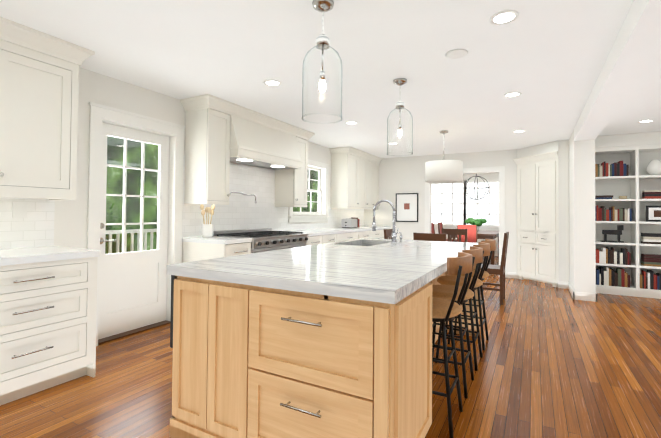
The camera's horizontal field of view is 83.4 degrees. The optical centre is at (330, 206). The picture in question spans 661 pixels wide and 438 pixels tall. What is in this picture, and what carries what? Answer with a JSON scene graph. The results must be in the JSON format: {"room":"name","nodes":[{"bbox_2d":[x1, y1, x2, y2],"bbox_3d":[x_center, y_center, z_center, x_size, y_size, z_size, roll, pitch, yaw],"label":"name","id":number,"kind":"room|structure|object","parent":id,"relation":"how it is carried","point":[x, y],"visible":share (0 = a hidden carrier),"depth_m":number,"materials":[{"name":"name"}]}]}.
{"room":"dining room and kitchen","nodes":[
{"label":"dining room and kitchen","id":0,"kind":"room"},
{"bbox_2d":[54,67,330,248],"bbox_3d":[-0.620,0.083,6.183,0.150,2.450,13.740,0,-1,29],"label":"wall","id":1,"kind":"structure","parent":0,"point":[70,223],"depth_m":3.31,"materials":[{"name":"paint"}]},
{"bbox_2d":[0,17,83,196],"bbox_3d":[-2.235,-0.656,2.704,0.365,1.120,0.540,0,-1,29],"label":"upper cabinet","id":2,"kind":"object","parent":1,"relation":"attached to","point":[39,73],"depth_m":2.62,"materials":[{"name":"paint"}]},
{"bbox_2d":[87,102,184,345],"bbox_3d":[-1.953,0.172,3.724,0.182,2.165,1.010,0,-1,29],"label":"door","id":3,"kind":"structure","parent":1,"relation":"attached to","point":[132,290],"depth_m":3.72,"materials":[{"name":"paint"}]},
{"bbox_2d":[288,159,329,222],"bbox_3d":[-0.405,-0.278,6.513,0.210,1.085,1.300,0,-1,29],"label":"kitchen window","id":4,"kind":"structure","parent":1,"relation":"in","point":[321,168],"depth_m":6.84,"materials":[{"name":"paint"}]},
{"bbox_2d":[0,255,660,437],"bbox_3d":[2.182,1.355,4.616,6.570,0.100,13.740,0,-1,29],"label":"floor","id":5,"kind":"structure","parent":0,"point":[554,362],"depth_m":2.66,"materials":[{"name":"brown wood"}]},
{"bbox_2d":[0,257,97,404],"bbox_3d":[-2.186,0.794,2.506,0.640,0.875,0.814,0,-1,29],"label":"base cabinet","id":6,"kind":"object","parent":5,"relation":"on","point":[48,301],"depth_m":2.44,"materials":[{"name":"paint"}]},
{"bbox_2d":[0,245,99,264],"bbox_3d":[-2.735,0.312,1.491,0.655,0.045,3.149,0,-1,29],"label":"countertop","id":7,"kind":"structure","parent":6,"relation":"on","point":[34,253],"depth_m":2.53,"materials":[{"name":"white stone"}]},
{"bbox_2d":[180,94,390,262],"bbox_3d":[-0.137,0.086,6.147,0.727,2.450,5.092,0,-1,29],"label":"kitchen cabinets","id":8,"kind":"object","parent":5,"relation":"on","point":[230,209],"visible":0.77,"depth_m":4.83,"materials":[{"name":"paint"}]},
{"bbox_2d":[213,228,308,252],"bbox_3d":[-0.861,0.795,4.817,0.717,0.975,1.132,0,-1,29],"label":"range","id":9,"kind":"object","parent":8,"relation":"in","point":[262,239],"depth_m":4.66,"materials":[{"name":"silver metal"}]},
{"bbox_2d":[166,264,479,437],"bbox_3d":[0.270,0.823,2.848,1.341,0.870,2.676,0,-1,29],"label":"kitchen island","id":10,"kind":"object","parent":5,"relation":"on","point":[330,340],"depth_m":1.66,"materials":[{"name":"maple"},{"name":"quartz"},{"name":"nickel"}]},
{"bbox_2d":[166,238,477,299],"bbox_3d":[0.318,0.364,2.854,1.280,0.050,2.660,0,-1,29],"label":"island countertop","id":11,"kind":"structure","parent":10,"relation":"on","point":[380,269],"depth_m":1.99,"materials":[{"name":"white stone"}]},
{"bbox_2d":[372,200,401,242],"bbox_3d":[0.586,0.144,3.775,0.260,0.427,0.266,0,-1,29],"label":"faucet","id":12,"kind":"object","parent":11,"relation":"on","point":[394,234],"depth_m":3.69,"materials":[{"name":"silver metal"}]},
{"bbox_2d":[384,229,392,238],"bbox_3d":[1.125,0.837,5.836,0.467,0.960,0.430,0,-1,29],"label":"chair","id":13,"kind":"object","parent":5,"relation":"on","point":[388,233],"visible":0.12,"depth_m":5.86,"materials":[{"name":"brown wood"}]},
{"bbox_2d":[413,232,445,240],"bbox_3d":[1.377,0.824,4.969,0.430,0.960,0.467,0,-1,29],"label":"chair","id":14,"kind":"object","parent":5,"relation":"on","point":[429,237],"visible":0.08,"depth_m":4.78,"materials":[{"name":"brown wood"}]},
{"bbox_2d":[431,223,434,233],"bbox_3d":[2.761,0.907,9.386,0.477,0.970,0.430,0,-1,29],"label":"dining chair","id":15,"kind":"object","parent":5,"relation":"on","point":[432,228],"visible":0.12,"depth_m":9.56,"materials":[{"name":"red fabric"}]},
{"bbox_2d":[438,222,456,241],"bbox_3d":[3.243,0.926,10.262,0.477,0.970,0.430,0,-1,29],"label":"dining chair","id":16,"kind":"object","parent":5,"relation":"on","point":[440,225],"visible":0.19,"depth_m":10.30,"materials":[{"name":"red fabric"}]},
{"bbox_2d":[432,252,471,437],"bbox_3d":[0.623,0.767,2.210,0.415,0.972,0.374,0,-1,29],"label":"bar stool","id":17,"kind":"object","parent":5,"relation":"on","point":[444,311],"visible":0.69,"depth_m":2.08,"materials":[{"name":"black metal"}]},
{"bbox_2d":[442,228,467,241],"bbox_3d":[1.992,0.849,6.088,0.430,0.960,0.467,0,-1,29],"label":"chair","id":18,"kind":"object","parent":5,"relation":"on","point":[455,232],"visible":0.15,"depth_m":6.26,"materials":[{"name":"brown wood"}]},
{"bbox_2d":[432,246,482,397],"bbox_3d":[0.859,0.776,2.639,0.415,0.972,0.374,0,-1,29],"label":"bar stool","id":19,"kind":"object","parent":5,"relation":"on","point":[446,292],"visible":0.67,"depth_m":2.54,"materials":[{"name":"black metal"}]},
{"bbox_2d":[435,242,489,370],"bbox_3d":[1.095,0.785,3.069,0.415,0.972,0.374,0,-1,29],"label":"bar stool","id":20,"kind":"object","parent":5,"relation":"on","point":[449,280],"visible":0.67,"depth_m":3.00,"materials":[{"name":"black metal"}]},
{"bbox_2d":[457,225,476,242],"bbox_3d":[3.093,0.891,8.321,0.430,0.970,0.477,0,-1,29],"label":"dining chair","id":21,"kind":"object","parent":5,"relation":"on","point":[472,234],"visible":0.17,"depth_m":8.11,"materials":[{"name":"red fabric"}]},
{"bbox_2d":[447,239,495,349],"bbox_3d":[1.331,0.795,3.498,0.415,0.972,0.374,0,-1,29],"label":"bar stool","id":22,"kind":"object","parent":5,"relation":"on","point":[485,273],"visible":0.5,"depth_m":3.39,"materials":[{"name":"black metal"}]},
{"bbox_2d":[446,230,498,264],"bbox_3d":[3.705,1.021,9.435,1.100,0.760,2.000,0,-1,29],"label":"dining table","id":23,"kind":"object","parent":5,"relation":"on","point":[482,234],"visible":0.21,"depth_m":8.52,"materials":[{"name":"brown wood"}]},
{"bbox_2d":[465,218,486,231],"bbox_3d":[3.640,0.455,9.272,0.519,0.363,0.498,0,-1,29],"label":"plant centerpiece","id":24,"kind":"object","parent":23,"relation":"on","point":[477,222],"visible":0.94,"depth_m":9.13,"materials":[{"name":"plant"}]},
{"bbox_2d":[480,232,508,304],"bbox_3d":[2.244,0.836,5.221,0.467,0.960,0.430,0,-1,29],"label":"chair","id":25,"kind":"object","parent":5,"relation":"on","point":[497,269],"visible":0.58,"depth_m":5.00,"materials":[{"name":"brown wood"}]},
{"bbox_2d":[513,140,568,288],"bbox_3d":[3.679,0.128,6.548,0.857,2.447,0.725,0,-1,29],"label":"pantry","id":26,"kind":"object","parent":5,"relation":"on","point":[543,213],"visible":1,"depth_m":6.42,"materials":[{"name":"paint"}]},
{"bbox_2d":[595,131,660,298],"bbox_3d":[5.054,0.122,5.487,2.052,2.447,0.370,0,-1,29],"label":"bookcase","id":27,"kind":"object","parent":5,"relation":"on","point":[628,210],"visible":0.9,"depth_m":5.71,"materials":[{"name":"paint"}]},
{"bbox_2d":[0,0,660,157],"bbox_3d":[2.204,-1.194,4.660,6.570,0.100,13.740,0,-1,29],"label":"ceiling","id":28,"kind":"structure","parent":0,"point":[547,59],"depth_m":3.03,"materials":[{"name":"paint"}]},
{"bbox_2d":[263,80,280,85],"bbox_3d":[-0.555,-1.183,3.551,0.170,0.005,0.170,0,-1,29],"label":"recessed light","id":29,"kind":"object","parent":28,"relation":"in","point":[272,82],"visible":1,"depth_m":3.54,"materials":[{"name":"white"}]},
{"bbox_2d":[302,0,341,123],"bbox_3d":[-0.047,-0.860,2.192,0.240,0.688,0.240,0,-1,29],"label":"pendant light","id":30,"kind":"object","parent":28,"relation":"hanging from","point":[322,39],"visible":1,"depth_m":2.18,"materials":[{"name":"clear glass"}]},
{"bbox_2d":[345,121,357,123],"bbox_3d":[0.287,-1.150,5.084,0.170,0.005,0.170,0,-1,29],"label":"recessed light","id":31,"kind":"object","parent":28,"relation":"in","point":[351,122],"visible":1,"depth_m":5.07,"materials":[{"name":"white"}]},
{"bbox_2d":[387,78,412,155],"bbox_3d":[0.646,-0.832,3.453,0.240,0.688,0.240,0,-1,29],"label":"pendant light","id":32,"kind":"object","parent":28,"relation":"hanging from","point":[399,82],"visible":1,"depth_m":3.44,"materials":[{"name":"clear glass"}]},
{"bbox_2d":[425,130,462,182],"bbox_3d":[1.698,-0.752,5.555,0.540,0.758,0.540,0,-1,29],"label":"drum pendant light","id":33,"kind":"object","parent":28,"relation":"hanging from","point":[443,171],"visible":1,"depth_m":5.33,"materials":[{"name":"white fabric"}]},
{"bbox_2d":[445,49,467,58],"bbox_3d":[0.976,-1.179,2.869,0.170,0.011,0.170,0,-1,29],"label":"smoke detector","id":34,"kind":"object","parent":28,"relation":"attached to","point":[455,53],"visible":1,"depth_m":2.84,"materials":[{"name":"paint"}]},
{"bbox_2d":[464,174,488,199],"bbox_3d":[3.720,-0.609,9.463,0.616,0.876,0.616,0,-1,29],"label":"pendant chandelier","id":35,"kind":"object","parent":28,"relation":"hanging from","point":[474,188],"visible":0.94,"depth_m":9.42,"materials":[{"name":"black metal"}]},
{"bbox_2d":[490,10,518,24],"bbox_3d":[1.094,-1.190,2.337,0.170,0.005,0.170,0,-1,29],"label":"recessed light","id":36,"kind":"object","parent":28,"relation":"in","point":[504,17],"visible":1,"depth_m":2.33,"materials":[{"name":"white"}]},
{"bbox_2d":[504,92,521,96],"bbox_3d":[1.881,-1.157,3.832,0.170,0.005,0.170,0,-1,29],"label":"recessed light","id":37,"kind":"object","parent":28,"relation":"in","point":[512,94],"visible":1,"depth_m":3.83,"materials":[{"name":"white"}]},
{"bbox_2d":[574,0,660,140],"bbox_3d":[1.703,-1.112,1.795,0.250,0.170,8.000,0,-1,29],"label":"beam","id":38,"kind":"structure","parent":28,"relation":"attached to","point":[633,58],"depth_m":2.72,"materials":[{"name":"paint"}]},
{"bbox_2d":[638,119,653,122],"bbox_3d":[4.136,-1.120,4.863,0.170,0.005,0.170,0,-1,29],"label":"recessed light","id":39,"kind":"object","parent":28,"relation":"in","point":[646,121],"visible":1,"depth_m":4.87,"materials":[{"name":"white"}]},
{"bbox_2d":[364,149,524,278],"bbox_3d":[2.639,0.135,7.598,4.200,2.450,0.120,0,-1,29],"label":"wall","id":40,"kind":"structure","parent":0,"point":[401,174],"depth_m":7.93,"materials":[{"name":"paint"}]},
{"bbox_2d":[395,193,417,221],"bbox_3d":[1.657,0.019,8.054,0.500,0.620,0.025,0,-1,29],"label":"picture frame","id":41,"kind":"object","parent":40,"relation":"attached to","point":[406,207],"visible":0.98,"depth_m":8.05,"materials":[{"name":"black wood"}]},
{"bbox_2d":[425,166,504,276],"bbox_3d":[2.708,0.290,7.557,1.540,2.140,0.160,0,-1,29],"label":"door frame","id":42,"kind":"structure","parent":40,"relation":"attached to","point":[500,170],"depth_m":7.21,"materials":[{"name":"paint"}]},
{"bbox_2d":[463,173,498,180],"bbox_3d":[4.617,0.212,11.075,4.320,2.450,0.120,0,-1,29],"label":"wall","id":43,"kind":"structure","parent":0,"point":[490,176],"depth_m":11.06,"materials":[{"name":"paint"}]},
{"bbox_2d":[431,179,498,227],"bbox_3d":[4.543,-0.090,11.014,3.210,1.410,0.030,0,-1,29],"label":"dining room window","id":44,"kind":"structure","parent":43,"relation":"in","point":[453,205],"depth_m":11.27,"materials":[{"name":"white"}]},
{"bbox_2d":[434,226,498,255],"bbox_3d":[4.525,1.010,11.030,4.200,0.850,0.015,0,-1,29],"label":"baseboard","id":45,"kind":"structure","parent":43,"relation":"attached to","point":[436,227],"depth_m":11.02,"materials":[{"name":"paint"}]},
{"bbox_2d":[569,130,595,293],"bbox_3d":[3.980,0.118,5.938,0.250,2.450,1.500,0,-1,29],"label":"wall","id":46,"kind":"structure","parent":0,"point":[582,261],"depth_m":5.29,"materials":[{"name":"paint"}]},
{"bbox_2d":[568,282,574,299],"bbox_3d":[3.691,1.282,5.686,0.015,0.110,0.855,0,-1,29],"label":"baseboard","id":47,"kind":"structure","parent":46,"relation":"attached to","point":[570,288],"depth_m":5.57,"materials":[{"name":"paint"}]},
{"bbox_2d":[589,293,596,301],"bbox_3d":[3.885,1.280,5.488,0.015,0.110,0.695,0,-1,29],"label":"baseboard","id":48,"kind":"structure","parent":46,"relation":"attached to","point":[594,296],"depth_m":5.20,"materials":[{"name":"paint"}]},
{"label":"outside","id":49,"kind":"structure","parent":0,"visible":0},
{"bbox_2d":[105,136,317,253],"bbox_3d":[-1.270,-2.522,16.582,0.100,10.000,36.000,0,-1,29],"label":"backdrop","id":50,"kind":"structure","parent":49,"point":[131,175],"depth_m":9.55,"materials":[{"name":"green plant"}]},
{"bbox_3d":[-2.836,1.325,4.235,1.840,0.100,4.000,0,-1,29],"label":"ground","id":51,"kind":"structure","parent":49,"visible":0},
{"bbox_2d":[106,229,156,253],"bbox_3d":[-3.550,0.766,4.640,0.090,1.020,3.890,0,-1,29],"label":"deck railing","id":52,"kind":"object","parent":51,"relation":"on","point":[151,231],"depth_m":5.62,"materials":[{"name":"paint"}]}
]}

